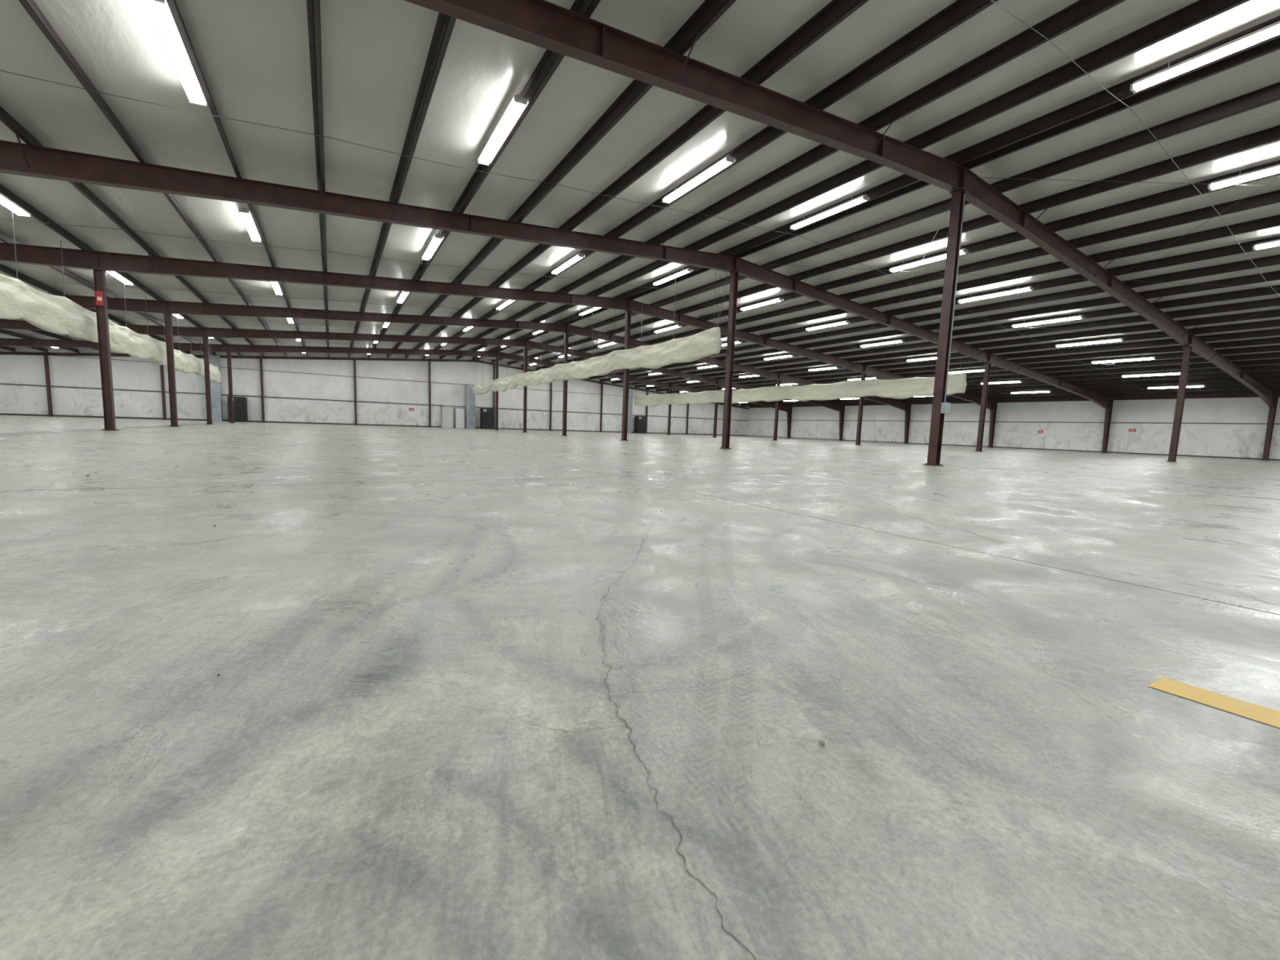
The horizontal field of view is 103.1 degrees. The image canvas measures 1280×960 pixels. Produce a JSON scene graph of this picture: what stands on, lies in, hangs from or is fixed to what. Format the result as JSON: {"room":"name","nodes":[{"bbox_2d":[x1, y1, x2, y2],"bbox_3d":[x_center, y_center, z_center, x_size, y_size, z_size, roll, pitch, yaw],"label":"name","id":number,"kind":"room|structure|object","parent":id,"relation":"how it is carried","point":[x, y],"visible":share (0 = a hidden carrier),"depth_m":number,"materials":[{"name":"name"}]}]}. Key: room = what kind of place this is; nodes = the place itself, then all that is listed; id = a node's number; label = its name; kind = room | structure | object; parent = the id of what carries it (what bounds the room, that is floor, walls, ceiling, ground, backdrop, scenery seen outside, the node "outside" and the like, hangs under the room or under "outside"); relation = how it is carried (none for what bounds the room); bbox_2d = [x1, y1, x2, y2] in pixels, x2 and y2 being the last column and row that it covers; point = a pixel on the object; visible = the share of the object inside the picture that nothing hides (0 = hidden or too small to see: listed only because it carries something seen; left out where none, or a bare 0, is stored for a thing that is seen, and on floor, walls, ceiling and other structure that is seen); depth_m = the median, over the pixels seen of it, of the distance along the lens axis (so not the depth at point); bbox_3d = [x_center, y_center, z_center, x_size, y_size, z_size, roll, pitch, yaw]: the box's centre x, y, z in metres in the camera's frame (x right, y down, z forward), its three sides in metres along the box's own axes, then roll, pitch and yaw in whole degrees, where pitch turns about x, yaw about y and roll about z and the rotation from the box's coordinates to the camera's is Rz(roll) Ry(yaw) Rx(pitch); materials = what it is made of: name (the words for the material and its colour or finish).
{"room":"empty warehouse","nodes":[
{"label":"empty warehouse","id":0,"kind":"room"},
{"bbox_2d":[0,347,748,435],"bbox_3d":[-16.439,-8.681,50.844,73.152,7.030,0.150,-2,7,-31],"label":"wall","id":1,"kind":"structure","parent":0,"point":[83,371],"depth_m":44.69,"materials":[{"name":"metal"}]},
{"bbox_2d":[0,414,1279,959],"bbox_3d":[1.182,-1.556,21.999,73.152,0.001,68.580,-2,7,-31],"label":"floor","id":2,"kind":"structure","parent":0,"point":[999,773],"depth_m":1.26,"materials":[{"name":"concrete"}]},
{"bbox_2d":[90,267,119,431],"bbox_3d":[-16.351,-3.923,15.536,0.320,4.809,0.320,-2,7,-31],"label":"steel column","id":3,"kind":"structure","parent":2,"relation":"on","point":[100,285],"depth_m":15.53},
{"bbox_2d":[95,290,103,306],"bbox_3d":[-16.240,-5.458,15.284,0.160,0.420,0.014,-2,7,-31],"label":"fire extinguisher sign","id":4,"kind":"object","parent":3,"relation":"attached to","point":[99,295],"visible":1,"depth_m":15.28,"materials":[{"name":"red paint"}]},
{"bbox_2d":[0,242,993,410],"bbox_3d":[-0.612,-6.902,24.727,72.252,3.626,0.200,-2,7,-31],"label":"roof beam","id":5,"kind":"structure","parent":3,"relation":"on","point":[25,254],"depth_m":18.57,"materials":[{"name":"metal"}]},
{"bbox_2d":[162,312,180,426],"bbox_3d":[-20.285,-4.728,22.012,0.320,4.809,0.320,-2,7,-31],"label":"steel column","id":6,"kind":"structure","parent":2,"relation":"on","point":[168,317],"depth_m":21.99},
{"bbox_2d":[201,336,213,424],"bbox_3d":[-24.219,-5.533,28.488,0.320,4.809,0.320,-2,7,-31],"label":"steel column","id":7,"kind":"structure","parent":2,"relation":"on","point":[206,348],"depth_m":28.47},
{"bbox_2d":[203,355,222,421],"bbox_3d":[-33.511,-7.186,39.958,0.960,5.100,0.520,-2,7,-31],"label":"duct","id":8,"kind":"object","parent":2,"relation":"on","point":[215,388],"visible":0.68,"depth_m":39.92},
{"bbox_2d":[226,351,235,422],"bbox_3d":[-28.154,-6.338,34.964,0.320,4.809,0.320,-2,7,-31],"label":"steel column","id":9,"kind":"structure","parent":2,"relation":"on","point":[228,353],"depth_m":34.95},
{"bbox_2d":[226,396,248,422],"bbox_3d":[-32.215,-5.652,40.736,1.150,1.980,0.860,-2,7,-31],"label":"tall cabinet","id":10,"kind":"object","parent":2,"relation":"on","point":[240,403],"visible":0.8,"depth_m":40.47,"materials":[{"name":"metal"}]},
{"bbox_2d":[43,351,688,434],"bbox_3d":[-17.713,-8.419,49.830,67.820,6.628,0.166,-2,7,-31],"label":"posts","id":11,"kind":"object","parent":2,"relation":"on","point":[45,354],"visible":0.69,"depth_m":44.93,"materials":[{"name":"red metal"}]},
{"bbox_2d":[0,351,748,435],"bbox_3d":[-16.383,-8.554,50.757,73.052,6.740,0.058,-2,7,-31],"label":"rails","id":12,"kind":"object","parent":11,"relation":"attached to","point":[65,354],"visible":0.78,"depth_m":43.84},
{"bbox_2d":[440,405,453,427],"bbox_3d":[-18.690,-6.139,49.375,1.150,2.120,0.160,-2,7,-31],"label":"door","id":13,"kind":"structure","parent":2,"relation":"on","point":[446,411],"depth_m":49.35,"materials":[{"name":"white paint"}]},
{"bbox_2d":[455,408,465,428],"bbox_3d":[-17.685,-6.086,49.986,0.900,1.960,0.090,-2,7,-31],"label":"door","id":14,"kind":"structure","parent":2,"relation":"on","point":[460,412],"depth_m":49.99,"materials":[{"name":"white metal"}]},
{"bbox_2d":[465,383,475,428],"bbox_3d":[-16.710,-7.247,50.158,0.860,4.300,0.520,-2,7,-31],"label":"duct","id":15,"kind":"object","parent":2,"relation":"on","point":[470,397],"visible":0.83,"depth_m":49.95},
{"bbox_2d":[480,408,494,429],"bbox_3d":[-15.271,-6.148,50.968,1.250,2.050,0.860,-2,7,-31],"label":"tall cabinet","id":16,"kind":"object","parent":2,"relation":"on","point":[486,415],"visible":0.98,"depth_m":50.62,"materials":[{"name":"metal"}]},
{"bbox_2d":[495,356,498,430],"bbox_3d":[-12.479,-7.498,44.343,0.320,6.285,0.320,-2,7,-31],"label":"steel column","id":17,"kind":"structure","parent":2,"relation":"on","point":[496,357],"depth_m":44.32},
{"bbox_2d":[0,337,789,412],"bbox_3d":[-12.415,-9.317,44.155,72.252,3.626,0.200,-2,7,-31],"label":"roof beam","id":18,"kind":"structure","parent":17,"relation":"on","point":[3,341],"depth_m":37.90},
{"bbox_2d":[521,346,528,432],"bbox_3d":[-8.545,-6.693,37.867,0.320,6.285,0.320,-2,7,-31],"label":"steel column","id":19,"kind":"structure","parent":2,"relation":"on","point":[525,388],"depth_m":37.91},
{"bbox_2d":[0,319,842,412],"bbox_3d":[-8.481,-8.512,37.679,72.252,3.626,0.200,-2,7,-31],"label":"roof beam","id":20,"kind":"structure","parent":19,"relation":"on","point":[210,332],"depth_m":32.08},
{"bbox_2d":[440,704,626,732],"bbox_3d":[-0.249,0.538,1.165,0.349,0.001,0.283,-2,7,-31],"label":"crack","id":21,"kind":"object","parent":2,"relation":"on","point":[452,704],"depth_m":1.13,"materials":[{"name":"concrete"}]},
{"bbox_2d":[560,332,568,435],"bbox_3d":[-4.611,-5.888,31.391,0.320,6.285,0.320,-2,7,-31],"label":"steel column","id":22,"kind":"structure","parent":2,"relation":"on","point":[566,334],"depth_m":31.42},
{"bbox_2d":[49,293,908,411],"bbox_3d":[-4.547,-7.707,31.203,72.252,3.626,0.200,-2,7,-31],"label":"roof beam","id":23,"kind":"structure","parent":22,"relation":"on","point":[153,306],"depth_m":25.55,"materials":[{"name":"metal"}]},
{"bbox_2d":[620,309,631,440],"bbox_3d":[-0.676,-5.083,24.915,0.320,6.285,0.320,-2,7,-31],"label":"steel column","id":24,"kind":"structure","parent":2,"relation":"on","point":[628,312],"depth_m":24.93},
{"bbox_2d":[626,389,633,432],"bbox_3d":[-1.253,-8.015,59.453,0.560,5.000,0.520,-2,7,-31],"label":"duct","id":25,"kind":"object","parent":2,"relation":"on","point":[630,391],"visible":0.69,"depth_m":59.23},
{"bbox_2d":[0,416,1279,614],"bbox_3d":[1.182,-1.557,21.999,73.152,0.001,68.580,-2,7,-31],"label":"joint","id":26,"kind":"object","parent":2,"relation":"on","point":[55,416],"visible":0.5,"depth_m":5.23,"materials":[{"name":"concrete"}]},
{"bbox_2d":[634,416,646,433],"bbox_3d":[0.045,-6.540,60.225,1.150,2.000,0.860,-2,7,-31],"label":"tall cabinet","id":27,"kind":"object","parent":2,"relation":"on","point":[640,422],"visible":1,"depth_m":59.90,"materials":[{"name":"metal"}]},
{"bbox_2d":[666,389,671,435],"bbox_3d":[3.144,-7.190,53.872,0.320,4.809,0.320,-2,7,-31],"label":"steel column","id":28,"kind":"structure","parent":2,"relation":"on","point":[670,390],"depth_m":53.89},
{"bbox_2d":[595,523,755,959],"bbox_3d":[0.124,0.459,2.066,1.518,0.001,2.688,-2,7,-31],"label":"crack","id":29,"kind":"object","parent":2,"relation":"on","point":[626,725],"depth_m":0.90,"materials":[{"name":"concrete"}]},
{"bbox_2d":[711,385,718,437],"bbox_3d":[7.078,-6.385,47.397,0.320,4.809,0.320,-2,7,-31],"label":"steel column","id":30,"kind":"structure","parent":2,"relation":"on","point":[717,386],"depth_m":47.42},
{"bbox_2d":[720,270,740,448],"bbox_3d":[3.258,-4.278,18.439,0.320,6.285,0.320,-2,7,-31],"label":"steel column","id":31,"kind":"structure","parent":2,"relation":"on","point":[734,274],"depth_m":18.40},
{"bbox_2d":[0,139,1110,409],"bbox_3d":[3.322,-6.097,18.252,72.252,3.626,0.200,-2,7,-31],"label":"roof beam","id":32,"kind":"structure","parent":31,"relation":"on","point":[45,162],"depth_m":12.47,"materials":[{"name":"metal"}]},
{"bbox_2d":[471,271,730,394],"bbox_3d":[-6.566,-8.020,33.746,0.625,3.564,36.848,-2,7,-31],"label":"air duct","id":33,"kind":"object","parent":32,"relation":"hanging from","point":[708,342],"visible":1,"depth_m":23.68,"materials":[{"name":"beige fabric"}]},
{"bbox_2d":[772,380,780,440],"bbox_3d":[11.013,-5.580,40.921,0.320,4.809,0.320,-2,7,-31],"label":"steel column","id":34,"kind":"structure","parent":2,"relation":"on","point":[778,384],"depth_m":40.96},
{"bbox_2d":[786,406,791,438],"bbox_3d":[18.460,-7.145,63.183,0.700,3.879,0.260,-2,7,-31],"label":"wall column","id":35,"kind":"structure","parent":2,"relation":"on","point":[789,411],"depth_m":63.21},
{"bbox_2d":[838,405,844,440],"bbox_3d":[22.394,-6.340,56.707,0.700,3.879,0.260,-2,7,-31],"label":"wall column","id":36,"kind":"structure","parent":2,"relation":"on","point":[841,414],"depth_m":56.74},
{"bbox_2d":[854,373,866,444],"bbox_3d":[14.947,-4.775,34.445,0.320,4.809,0.320,-2,7,-31],"label":"steel column","id":37,"kind":"structure","parent":2,"relation":"on","point":[863,375],"depth_m":34.47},
{"bbox_2d":[904,404,911,444],"bbox_3d":[26.329,-5.535,50.231,0.700,3.879,0.260,-2,7,-31],"label":"wall column","id":38,"kind":"structure","parent":2,"relation":"on","point":[907,420],"depth_m":50.26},
{"bbox_2d":[923,187,968,466],"bbox_3d":[7.193,-3.473,11.963,0.320,6.285,0.320,-2,7,-31],"label":"steel column","id":39,"kind":"structure","parent":2,"relation":"on","point":[936,428],"depth_m":11.91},
{"bbox_2d":[404,0,1277,408],"bbox_3d":[7.256,-5.292,11.776,72.252,3.626,0.200,-2,7,-31],"label":"roof beam","id":40,"kind":"structure","parent":39,"relation":"on","point":[544,24],"depth_m":8.53,"materials":[{"name":"metal"}]},
{"bbox_2d":[749,176,1279,382],"bbox_3d":[19.099,-6.208,18.857,27.238,2.178,15.248,-2,7,-31],"label":"rods","id":41,"kind":"object","parent":40,"relation":"attached to","point":[1278,176],"visible":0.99,"depth_m":16.85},
{"bbox_2d":[940,193,964,413],"bbox_3d":[7.296,-4.035,11.767,0.180,4.950,0.118,-2,7,-31],"label":"electrical box","id":42,"kind":"object","parent":39,"relation":"attached to","point":[945,406],"visible":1,"depth_m":11.87,"materials":[{"name":"grey metal"}]},
{"bbox_2d":[973,363,991,451],"bbox_3d":[18.881,-3.970,27.969,0.320,4.809,0.320,-2,7,-31],"label":"steel column","id":43,"kind":"structure","parent":2,"relation":"on","point":[987,366],"depth_m":27.93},
{"bbox_2d":[988,401,997,447],"bbox_3d":[30.263,-4.730,43.755,0.700,3.879,0.260,-2,7,-31],"label":"wall column","id":44,"kind":"structure","parent":2,"relation":"on","point":[993,413],"depth_m":43.78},
{"bbox_2d":[717,461,1279,604],"bbox_3d":[2.474,0.022,7.101,4.792,0.001,11.513,-2,7,-31],"label":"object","id":45,"kind":"structure","parent":2,"relation":"on","point":[717,461],"depth_m":3.13,"materials":[{"name":"concrete"}]},
{"bbox_2d":[1101,399,1113,453],"bbox_3d":[34.197,-3.925,37.279,0.700,3.879,0.260,-2,7,-31],"label":"wall column","id":46,"kind":"structure","parent":2,"relation":"on","point":[1108,412],"depth_m":37.30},
{"bbox_2d":[1165,346,1193,462],"bbox_3d":[22.816,-3.166,21.493,0.320,4.809,0.320,-2,7,-31],"label":"steel column","id":47,"kind":"structure","parent":2,"relation":"on","point":[1187,352],"depth_m":21.44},
{"bbox_2d":[1148,676,1279,728],"bbox_3d":[2.232,0.723,0.216,0.170,0.001,2.910,-2,7,-31],"label":"floor marking","id":48,"kind":"object","parent":2,"relation":"on","point":[1250,710],"depth_m":1.34,"materials":[{"name":"paint"}]},
{"bbox_2d":[1261,395,1278,460],"bbox_3d":[38.132,-3.120,30.803,0.700,3.879,0.260,-2,7,-31],"label":"wall column","id":49,"kind":"structure","parent":2,"relation":"on","point":[1272,411],"depth_m":30.81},
{"bbox_2d":[747,392,1279,460],"bbox_3d":[32.542,-4.450,40.691,0.015,4.049,68.380,-2,7,-31],"label":"rails","id":50,"kind":"object","parent":49,"relation":"attached to","point":[1247,395],"visible":0.81,"depth_m":39.04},
{"bbox_2d":[0,0,1279,393],"bbox_3d":[1.378,-7.152,21.422,73.452,3.043,68.880,-2,7,-31],"label":"ceiling","id":51,"kind":"structure","parent":0,"point":[253,57],"depth_m":10.45,"materials":[{"name":"white metal"}]},
{"bbox_2d":[0,195,31,217],"bbox_3d":[-14.417,-6.430,11.375,0.216,0.238,2.480,-2,7,-31],"label":"fluorescent light","id":52,"kind":"object","parent":51,"relation":"hanging from","point":[3,201],"visible":0.79,"depth_m":12.00,"materials":[{"name":"white plastic"}]},
{"bbox_2d":[0,208,97,342],"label":"air duct","id":53,"kind":"object","parent":51,"relation":"hanging from","point":[53,313],"depth_m":13.07,"materials":[{"name":"beige fabric"}]},
{"bbox_2d":[106,271,133,284],"bbox_3d":[-18.351,-7.235,17.851,0.216,0.238,2.480,-2,7,-31],"label":"fluorescent light","id":54,"kind":"object","parent":51,"relation":"hanging from","point":[115,274],"visible":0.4,"depth_m":18.10,"materials":[{"name":"white plastic"}]},
{"bbox_2d":[108,313,167,365],"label":"air duct","id":55,"kind":"object","parent":51,"relation":"hanging from","point":[122,340],"depth_m":19.15,"materials":[{"name":"beige fabric"}]},
{"bbox_2d":[144,0,206,106],"bbox_3d":[-6.558,-6.093,7.225,0.216,0.238,2.480,-2,7,-31],"label":"fluorescent light","id":56,"kind":"object","parent":51,"relation":"attached to","point":[159,10],"visible":1,"depth_m":7.08,"materials":[{"name":"white plastic"}]},
{"bbox_2d":[173,341,204,378],"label":"air duct","id":57,"kind":"object","parent":51,"relation":"hanging from","point":[186,363],"depth_m":26.16,"materials":[{"name":"beige fabric"}]},
{"bbox_2d":[238,207,261,242],"bbox_3d":[-10.492,-6.898,13.701,0.216,0.238,2.480,-2,7,-31],"label":"fluorescent light","id":58,"kind":"object","parent":51,"relation":"attached to","point":[245,213],"visible":1,"depth_m":13.53,"materials":[{"name":"white plastic"}]},
{"bbox_2d":[271,281,282,295],"bbox_3d":[-14.426,-7.703,20.177,0.216,0.238,2.480,-2,7,-31],"label":"fluorescent light","id":59,"kind":"object","parent":51,"relation":"attached to","point":[275,285],"visible":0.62,"depth_m":20.24,"materials":[{"name":"white plastic"}]},
{"bbox_2d":[396,291,408,303],"bbox_3d":[-10.501,-8.171,22.503,0.216,0.238,2.480,-2,7,-31],"label":"fluorescent light","id":60,"kind":"object","parent":51,"relation":"attached to","point":[403,295],"visible":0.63,"depth_m":22.58,"materials":[{"name":"white plastic"}]},
{"bbox_2d":[422,233,442,260],"bbox_3d":[-6.567,-7.367,16.028,0.216,0.238,2.480,-2,7,-31],"label":"fluorescent light","id":61,"kind":"object","parent":51,"relation":"attached to","point":[437,237],"visible":1,"depth_m":15.87,"materials":[{"name":"white plastic"}]},
{"bbox_2d":[477,93,527,165],"bbox_3d":[-2.633,-6.562,9.552,0.216,0.238,2.480,-2,7,-31],"label":"fluorescent light","id":62,"kind":"object","parent":51,"relation":"attached to","point":[518,101],"visible":1,"depth_m":9.34,"materials":[{"name":"white plastic"}]},
{"bbox_2d":[496,299,514,310],"bbox_3d":[-6.577,-8.640,24.830,0.216,0.238,2.480,-2,7,-31],"label":"fluorescent light","id":63,"kind":"object","parent":51,"relation":"attached to","point":[508,301],"visible":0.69,"depth_m":24.86,"materials":[{"name":"white plastic"}]},
{"bbox_2d":[551,253,583,274],"bbox_3d":[-2.642,-7.835,18.354,0.216,0.238,2.480,-2,7,-31],"label":"fluorescent light","id":64,"kind":"object","parent":51,"relation":"attached to","point":[580,255],"visible":1,"depth_m":18.23,"materials":[{"name":"white plastic"}]},
{"bbox_2d":[578,306,599,315],"bbox_3d":[-2.652,-9.108,27.156,0.216,0.238,2.480,-2,7,-31],"label":"fluorescent light","id":65,"kind":"object","parent":51,"relation":"attached to","point":[593,308],"visible":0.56,"depth_m":27.25,"materials":[{"name":"white plastic"}]},
{"bbox_2d":[598,342,616,347],"bbox_3d":[-2.346,-9.705,36.234,0.216,0.238,2.480,-2,7,-31],"label":"fluorescent light","id":66,"kind":"object","parent":51,"relation":"attached to","point":[610,343],"visible":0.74,"depth_m":36.15,"materials":[{"name":"white plastic"}]},
{"bbox_2d":[0,0,1279,406],"bbox_3d":[1.287,-7.018,21.384,70.654,3.046,68.580,-2,7,-31],"label":"ceiling joists","id":67,"kind":"structure","parent":51,"relation":"attached to","point":[1100,104],"depth_m":13.73,"materials":[{"name":"metal"}]},
{"bbox_2d":[4,347,757,407],"bbox_3d":[-14.838,-10.095,48.129,72.553,2.905,0.072,-2,7,-31],"label":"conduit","id":68,"kind":"object","parent":67,"relation":"hanging from","point":[4,348],"visible":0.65,"depth_m":42.02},
{"bbox_2d":[38,333,808,407],"bbox_3d":[-10.903,-9.290,41.653,72.553,2.905,0.072,-2,7,-31],"label":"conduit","id":69,"kind":"object","parent":67,"relation":"hanging from","point":[38,334],"visible":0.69,"depth_m":37.01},
{"bbox_2d":[18,279,929,402],"bbox_3d":[-3.035,-7.680,28.701,72.553,2.905,0.072,-2,7,-31],"label":"ceiling beam","id":70,"kind":"structure","parent":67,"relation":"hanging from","point":[19,279],"depth_m":22.64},
{"bbox_2d":[115,316,846,401],"bbox_3d":[-6.969,-8.485,35.177,72.553,2.905,0.072,-2,7,-31],"label":"ceiling beam","id":71,"kind":"structure","parent":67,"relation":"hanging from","point":[115,317],"depth_m":29.90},
{"bbox_2d":[2,218,1034,402],"bbox_3d":[0.900,-6.875,22.225,72.553,2.905,0.072,-2,7,-31],"label":"ceiling beam","id":72,"kind":"structure","parent":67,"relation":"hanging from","point":[2,219],"depth_m":16.47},
{"bbox_2d":[0,70,1166,399],"bbox_3d":[4.834,-6.070,15.749,72.553,2.905,0.072,-2,7,-31],"label":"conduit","id":73,"kind":"object","parent":67,"relation":"hanging from","point":[0,70],"visible":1,"depth_m":10.05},
{"bbox_2d":[15,35,1279,408],"bbox_3d":[1.281,-6.597,21.433,70.552,3.014,54.459,-2,7,-31],"label":"braces","id":74,"kind":"object","parent":67,"relation":"attached to","point":[695,38],"visible":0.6,"depth_m":15.35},
{"bbox_2d":[991,0,1279,296],"bbox_3d":[8.768,-5.265,9.274,72.553,2.905,0.072,-2,7,-31],"label":"conduit","id":75,"kind":"object","parent":67,"relation":"hanging from","point":[991,0],"visible":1,"depth_m":9.14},
{"bbox_2d":[653,324,680,333],"bbox_3d":[1.588,-8.900,29.758,0.216,0.238,2.480,-2,7,-31],"label":"fluorescent light","id":76,"kind":"object","parent":51,"relation":"attached to","point":[677,325],"visible":1,"depth_m":29.70,"materials":[{"name":"white plastic"}]},
{"bbox_2d":[653,267,692,285],"bbox_3d":[1.283,-8.303,20.680,0.216,0.238,2.480,-2,7,-31],"label":"fluorescent light","id":77,"kind":"object","parent":51,"relation":"attached to","point":[682,272],"visible":1,"depth_m":20.52,"materials":[{"name":"white plastic"}]},
{"bbox_2d":[634,386,724,406],"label":"air duct","id":78,"kind":"object","parent":51,"relation":"hanging from","point":[713,396],"depth_m":50.98,"materials":[{"name":"beige fabric"}]},
{"bbox_2d":[662,155,734,204],"bbox_3d":[1.292,-7.030,11.878,0.216,0.238,2.480,-2,7,-31],"label":"fluorescent light","id":79,"kind":"object","parent":51,"relation":"attached to","point":[727,160],"visible":1,"depth_m":11.70,"materials":[{"name":"white plastic"}]},
{"bbox_2d":[697,364,718,368],"bbox_3d":[5.453,-9.194,41.035,0.216,0.238,2.480,-2,7,-31],"label":"fluorescent light","id":80,"kind":"object","parent":51,"relation":"attached to","point":[710,366],"visible":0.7,"depth_m":41.07,"materials":[{"name":"white plastic"}]},
{"bbox_2d":[740,297,782,311],"bbox_3d":[5.522,-8.095,23.282,0.216,0.238,2.480,-2,7,-31],"label":"fluorescent light","id":81,"kind":"object","parent":51,"relation":"attached to","point":[776,300],"visible":1,"depth_m":23.17,"materials":[{"name":"white plastic"}]},
{"bbox_2d":[764,353,793,359],"bbox_3d":[9.387,-8.390,34.559,0.216,0.238,2.480,-2,7,-31],"label":"fluorescent light","id":82,"kind":"object","parent":51,"relation":"attached to","point":[788,355],"visible":1,"depth_m":34.46,"materials":[{"name":"white plastic"}]},
{"bbox_2d":[808,365,838,371],"bbox_3d":[13.287,-8.134,36.960,0.216,0.238,2.480,-2,7,-31],"label":"fluorescent light","id":83,"kind":"object","parent":51,"relation":"attached to","point":[832,366],"visible":1,"depth_m":36.87,"materials":[{"name":"white plastic"}]},
{"bbox_2d":[805,320,848,330],"bbox_3d":[9.422,-7.840,25.683,0.216,0.238,2.480,-2,7,-31],"label":"fluorescent light","id":84,"kind":"object","parent":51,"relation":"attached to","point":[846,322],"visible":1,"depth_m":25.58,"materials":[{"name":"white plastic"}]},
{"bbox_2d":[790,194,868,230],"bbox_3d":[5.217,-7.498,14.204,0.216,0.238,2.480,-2,7,-31],"label":"fluorescent light","id":85,"kind":"object","parent":51,"relation":"attached to","point":[864,197],"visible":1,"depth_m":14.05,"materials":[{"name":"white plastic"}]},
{"bbox_2d":[731,377,934,403],"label":"air duct","id":86,"kind":"object","parent":51,"relation":"hanging from","point":[901,388],"depth_m":34.90,"materials":[{"name":"beige fabric"}]},
{"bbox_2d":[860,338,903,347],"bbox_3d":[13.322,-7.585,28.084,0.216,0.238,2.480,-2,7,-31],"label":"fluorescent light","id":87,"kind":"object","parent":51,"relation":"attached to","point":[895,340],"visible":1,"depth_m":27.98,"materials":[{"name":"white plastic"}]},
{"bbox_2d":[906,355,937,361],"bbox_3d":[17.221,-7.329,30.484,0.216,0.238,2.480,-2,7,-31],"label":"fluorescent light","id":88,"kind":"object","parent":51,"relation":"attached to","point":[928,357],"visible":0.57,"depth_m":30.71,"materials":[{"name":"white plastic"}]},
{"bbox_2d":[888,248,967,272],"bbox_3d":[9.457,-7.290,16.806,0.216,0.238,2.480,-2,7,-31],"label":"fluorescent light","id":89,"kind":"object","parent":51,"relation":"attached to","point":[963,251],"visible":0.82,"depth_m":16.88,"materials":[{"name":"white plastic"}]},
{"bbox_2d":[946,361,972,395],"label":"air duct","id":90,"kind":"object","parent":51,"relation":"hanging from","point":[957,383],"depth_m":28.57,"materials":[{"name":"beige fabric"}]},
{"bbox_2d":[948,368,984,373],"bbox_3d":[21.121,-7.074,32.885,0.216,0.238,2.480,-2,7,-31],"label":"fluorescent light","id":91,"kind":"object","parent":51,"relation":"attached to","point":[977,370],"visible":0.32,"depth_m":32.79,"materials":[{"name":"white plastic"}]},
{"bbox_2d":[957,285,1033,303],"bbox_3d":[13.356,-7.035,19.207,0.216,0.238,2.480,-2,7,-31],"label":"fluorescent light","id":92,"kind":"object","parent":51,"relation":"attached to","point":[1018,290],"visible":1,"depth_m":19.09,"materials":[{"name":"white plastic"}]},
{"bbox_2d":[980,380,1022,384],"bbox_3d":[25.020,-6.819,35.286,0.216,0.238,2.480,-2,7,-31],"label":"fluorescent light","id":93,"kind":"object","parent":51,"relation":"attached to","point":[1010,381],"visible":0.88,"depth_m":35.03,"materials":[{"name":"white plastic"}]},
{"bbox_2d":[1010,390,1050,393],"bbox_3d":[28.920,-6.564,37.687,0.216,0.238,2.480,-2,7,-31],"label":"fluorescent light","id":94,"kind":"object","parent":51,"relation":"attached to","point":[1042,391],"visible":0.97,"depth_m":37.62,"materials":[{"name":"white plastic"}]},
{"bbox_2d":[1011,314,1084,328],"bbox_3d":[17.256,-6.780,21.608,0.216,0.238,2.480,-2,7,-31],"label":"fluorescent light","id":95,"kind":"object","parent":51,"relation":"attached to","point":[1077,317],"visible":1,"depth_m":21.48,"materials":[{"name":"white plastic"}]},
{"bbox_2d":[1055,337,1123,347],"bbox_3d":[21.155,-6.524,24.009,0.216,0.238,2.480,-2,7,-31],"label":"fluorescent light","id":96,"kind":"object","parent":51,"relation":"attached to","point":[1116,340],"visible":1,"depth_m":23.89,"materials":[{"name":"white plastic"}]},
{"bbox_2d":[1091,356,1155,364],"bbox_3d":[25.055,-6.269,26.409,0.216,0.238,2.480,-2,7,-31],"label":"fluorescent light","id":97,"kind":"object","parent":51,"relation":"attached to","point":[1144,357],"visible":0.99,"depth_m":26.32,"materials":[{"name":"white plastic"}]},
{"bbox_2d":[1121,371,1180,377],"bbox_3d":[28.954,-6.014,28.810,0.216,0.238,2.480,-2,7,-31],"label":"fluorescent light","id":98,"kind":"object","parent":51,"relation":"attached to","point":[1171,372],"visible":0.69,"depth_m":28.76,"materials":[{"name":"white plastic"}]},
{"bbox_2d":[1146,385,1178,389],"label":"fluorescent light","id":99,"kind":"object","parent":51,"relation":"attached to","point":[1176,386],"depth_m":31.64,"materials":[{"name":"white plastic"}]},
{"bbox_2d":[1186,384,1204,387],"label":"fluorescent light","id":100,"kind":"object","parent":51,"relation":"attached to","point":[1198,385],"depth_m":30.44,"materials":[{"name":"white plastic"}]},
{"bbox_2d":[1129,21,1279,93],"bbox_3d":[9.151,-6.693,7.728,0.216,0.238,2.480,-2,7,-31],"label":"fluorescent light","id":101,"kind":"object","parent":51,"relation":"attached to","point":[1273,29],"visible":1,"depth_m":8.00,"materials":[{"name":"white plastic"}]},
{"bbox_2d":[1207,164,1279,191],"bbox_3d":[13.391,-6.485,10.330,0.216,0.238,2.480,-2,7,-31],"label":"fluorescent light","id":102,"kind":"object","parent":51,"relation":"attached to","point":[1275,169],"visible":0.92,"depth_m":10.91,"materials":[{"name":"white plastic"}]},
{"bbox_2d":[1253,239,1279,250],"bbox_3d":[17.291,-6.230,12.731,0.216,0.238,2.480,-2,7,-31],"label":"fluorescent light","id":103,"kind":"object","parent":51,"relation":"attached to","point":[1275,242],"visible":1,"depth_m":13.58,"materials":[{"name":"white plastic"}]},
{"bbox_2d":[746,392,1279,461],"bbox_3d":[32.615,-4.467,40.734,0.150,4.139,68.880,-2,7,-31],"label":"wall","id":104,"kind":"structure","parent":0,"point":[1225,440],"depth_m":39.39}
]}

